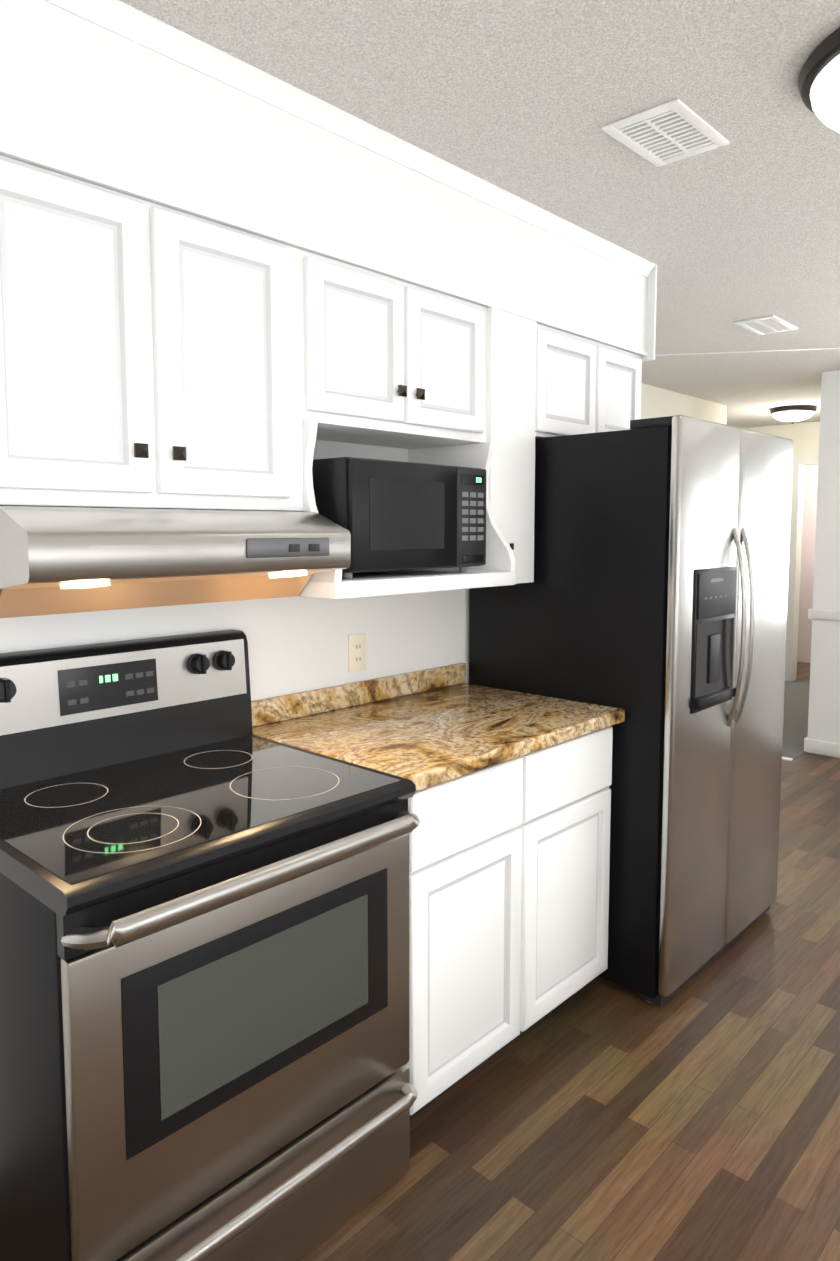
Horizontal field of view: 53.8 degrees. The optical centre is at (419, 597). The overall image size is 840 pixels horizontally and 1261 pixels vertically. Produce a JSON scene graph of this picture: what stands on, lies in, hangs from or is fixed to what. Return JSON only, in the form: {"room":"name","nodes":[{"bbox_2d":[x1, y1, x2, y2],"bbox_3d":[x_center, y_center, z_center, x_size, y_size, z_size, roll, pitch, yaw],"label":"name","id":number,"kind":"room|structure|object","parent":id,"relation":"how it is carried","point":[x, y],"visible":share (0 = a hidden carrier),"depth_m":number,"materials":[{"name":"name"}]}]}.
{"room":"kitchen","nodes":[
{"label":"kitchen","id":0,"kind":"room"},
{"bbox_2d":[0,440,468,700],"bbox_3d":[-2.276,0.050,2.232,2.600,2.445,6.320,4,6,43],"label":"wall","id":1,"kind":"structure","parent":0,"point":[296,644],"depth_m":2.42,"materials":[{"name":"white paint"}]},
{"bbox_2d":[0,155,318,513],"bbox_3d":[-0.645,-0.500,1.788,0.324,0.614,0.765,4,6,43],"label":"upper cabinet","id":2,"kind":"object","parent":1,"relation":"attached to","point":[152,355],"depth_m":1.66,"materials":[{"name":"white paint"}]},
{"bbox_2d":[0,506,350,617],"bbox_3d":[-0.572,-0.085,1.780,0.486,0.207,0.712,4,6,43],"label":"range hood","id":3,"kind":"object","parent":2,"relation":"attached to","point":[59,560],"visible":1,"depth_m":1.59,"materials":[{"name":"silver metal"}]},
{"bbox_2d":[348,633,365,672],"bbox_3d":[-0.193,0.170,2.563,0.008,0.116,0.072,4,6,43],"label":"outlet","id":4,"kind":"object","parent":1,"relation":"attached to","point":[356,652],"visible":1,"depth_m":2.56,"materials":[{"name":"beige plastic"}]},
{"bbox_2d":[316,254,499,454],"bbox_3d":[-0.143,-0.652,2.315,0.324,0.398,0.705,4,6,43],"label":"upper cabinet","id":5,"kind":"object","parent":1,"relation":"attached to","point":[400,364],"depth_m":2.21,"materials":[{"name":"white paint"}]},
{"bbox_2d":[404,310,539,590],"bbox_3d":[0.167,-0.465,2.666,0.320,0.829,0.252,4,6,43],"label":"upper cabinet","id":6,"kind":"object","parent":1,"relation":"attached to","point":[509,467],"depth_m":2.55,"materials":[{"name":"white paint"}]},
{"bbox_2d":[312,457,485,578],"bbox_3d":[-0.131,-0.257,2.301,0.400,0.376,0.525,4,6,43],"label":"microwave","id":7,"kind":"object","parent":6,"relation":"in","point":[389,515],"visible":0.75,"depth_m":2.11,"materials":[{"name":"black plastic"}]},
{"bbox_2d":[536,324,603,437],"bbox_3d":[0.379,-0.718,2.870,0.324,0.357,0.365,4,6,43],"label":"upper cabinet","id":8,"kind":"object","parent":1,"relation":"attached to","point":[569,367],"depth_m":2.76,"materials":[{"name":"white paint"}]},
{"bbox_2d":[604,344,641,431],"bbox_3d":[0.623,-0.740,3.131,0.324,0.357,0.351,4,6,43],"label":"upper cabinet","id":9,"kind":"object","parent":1,"relation":"attached to","point":[622,369],"depth_m":3.01,"materials":[{"name":"white paint"}]},
{"bbox_2d":[0,0,647,355],"bbox_3d":[-1.312,-0.913,1.044,0.318,0.330,6.020,4,6,43],"label":"soffit","id":10,"kind":"structure","parent":0,"point":[80,93],"depth_m":1.85,"materials":[{"name":"white paint"}]},
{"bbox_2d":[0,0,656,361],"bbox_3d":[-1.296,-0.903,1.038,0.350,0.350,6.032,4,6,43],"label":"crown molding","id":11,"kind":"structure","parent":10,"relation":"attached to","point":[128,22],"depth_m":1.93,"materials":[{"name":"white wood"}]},
{"bbox_2d":[119,0,839,427],"bbox_3d":[1.365,-1.268,3.023,7.500,0.050,13.000,4,6,43],"label":"ceiling","id":12,"kind":"structure","parent":0,"point":[527,100],"depth_m":2.01,"materials":[{"name":"white paint"}]},
{"bbox_2d":[602,99,728,166],"bbox_3d":[0.619,-1.160,2.076,0.200,0.008,0.290,4,6,43],"label":"ceiling vent","id":13,"kind":"object","parent":12,"relation":"in","point":[669,132],"visible":1,"depth_m":2.06,"materials":[{"name":"white metal"}]},
{"bbox_2d":[655,348,839,355],"bbox_3d":[2.115,-1.367,4.557,2.708,0.004,0.018,1,5,11],"label":"trim","id":14,"kind":"structure","parent":12,"relation":"attached to","point":[747,351],"depth_m":4.61,"materials":[{"name":"white"}]},
{"bbox_2d":[733,315,797,334],"bbox_3d":[1.677,-1.320,4.010,0.190,0.008,0.330,4,6,43],"label":"ceiling vent","id":15,"kind":"object","parent":12,"relation":"in","point":[766,325],"visible":0.98,"depth_m":3.99,"materials":[{"name":"white metal"}]},
{"bbox_2d":[770,405,816,423],"bbox_3d":[3.054,-1.488,6.776,0.350,0.129,0.350,4,6,43],"label":"light","id":16,"kind":"object","parent":12,"relation":"attached to","point":[792,413],"visible":1,"depth_m":6.66,"materials":[{"name":"white glass"}]},
{"bbox_2d":[798,27,839,132],"bbox_3d":[1.060,-1.054,1.720,0.505,0.160,0.505,4,6,43],"label":"kitchen ceiling light","id":17,"kind":"object","parent":12,"relation":"attached to","point":[819,83],"visible":1,"depth_m":1.73,"materials":[{"name":"white glass"}]},
{"bbox_2d":[299,662,839,1260],"bbox_3d":[1.365,1.219,3.229,7.500,0.050,13.000,4,6,43],"label":"floor","id":18,"kind":"structure","parent":0,"point":[695,1118],"depth_m":2.04,"materials":[{"name":"brown wood"}]},
{"bbox_2d":[0,629,419,1260],"bbox_3d":[-0.499,0.720,1.750,0.724,1.188,0.760,4,6,43],"label":"range","id":19,"kind":"object","parent":18,"relation":"on","point":[204,973],"visible":1,"depth_m":1.53,"materials":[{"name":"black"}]},
{"bbox_2d":[405,726,612,1118],"bbox_3d":[0.049,0.823,2.418,0.628,0.873,0.934,4,6,43],"label":"base cabinet","id":20,"kind":"object","parent":18,"relation":"on","point":[509,864],"visible":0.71,"depth_m":2.14,"materials":[{"name":"white paint"}]},
{"bbox_2d":[251,663,624,791],"bbox_3d":[0.061,0.332,2.375,0.649,0.110,0.950,4,6,43],"label":"countertop","id":21,"kind":"structure","parent":20,"relation":"on","point":[425,729],"depth_m":2.31,"materials":[{"name":"stone"}]},
{"bbox_2d":[469,414,793,1005],"bbox_3d":[0.784,0.318,2.998,0.824,1.783,0.910,4,6,43],"label":"refrigerator","id":22,"kind":"object","parent":18,"relation":"on","point":[651,600],"visible":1,"depth_m":2.58,"materials":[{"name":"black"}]},
{"bbox_2d":[782,681,809,760],"bbox_3d":[2.315,0.864,7.162,2.700,0.009,2.830,4,6,43],"label":"carpet floor","id":23,"kind":"structure","parent":18,"relation":"on","point":[795,715],"depth_m":6.33,"materials":[{"name":"grey"}]},
{"bbox_2d":[641,383,726,424],"bbox_3d":[0.697,-0.269,6.079,1.680,2.445,3.380,4,6,43],"label":"wall","id":24,"kind":"structure","parent":0,"point":[656,402],"depth_m":5.99,"materials":[{"name":"white paint"}]},
{"bbox_2d":[743,422,819,680],"bbox_3d":[3.321,-0.439,8.136,2.940,2.445,0.120,4,6,43],"label":"wall","id":25,"kind":"structure","parent":0,"point":[804,437],"depth_m":7.82,"materials":[{"name":"white paint"}]},
{"bbox_2d":[785,456,818,680],"bbox_3d":[3.836,-0.235,7.575,0.900,2.130,0.020,4,6,43],"label":"door frame","id":26,"kind":"structure","parent":25,"relation":"attached to","point":[798,462],"depth_m":7.84,"materials":[{"name":"white wood"}]},
{"bbox_2d":[797,465,817,662],"bbox_3d":[4.750,-0.475,8.566,2.400,2.445,0.100,4,6,43],"label":"wall","id":27,"kind":"structure","parent":0,"point":[807,555],"depth_m":8.99,"materials":[{"name":"grey paint"}]},
{"bbox_2d":[807,370,839,743],"bbox_3d":[4.117,-0.092,3.947,4.200,2.445,0.120,4,6,43],"label":"wall","id":28,"kind":"structure","parent":0,"point":[824,709],"depth_m":5.28,"materials":[{"name":"white paint"}]},
{"bbox_2d":[804,609,839,757],"bbox_3d":[4.110,0.657,4.016,4.220,0.940,0.160,4,6,43],"label":"trim","id":29,"kind":"structure","parent":28,"relation":"attached to","point":[831,749],"depth_m":5.33,"materials":[{"name":"white wood"}]}
]}

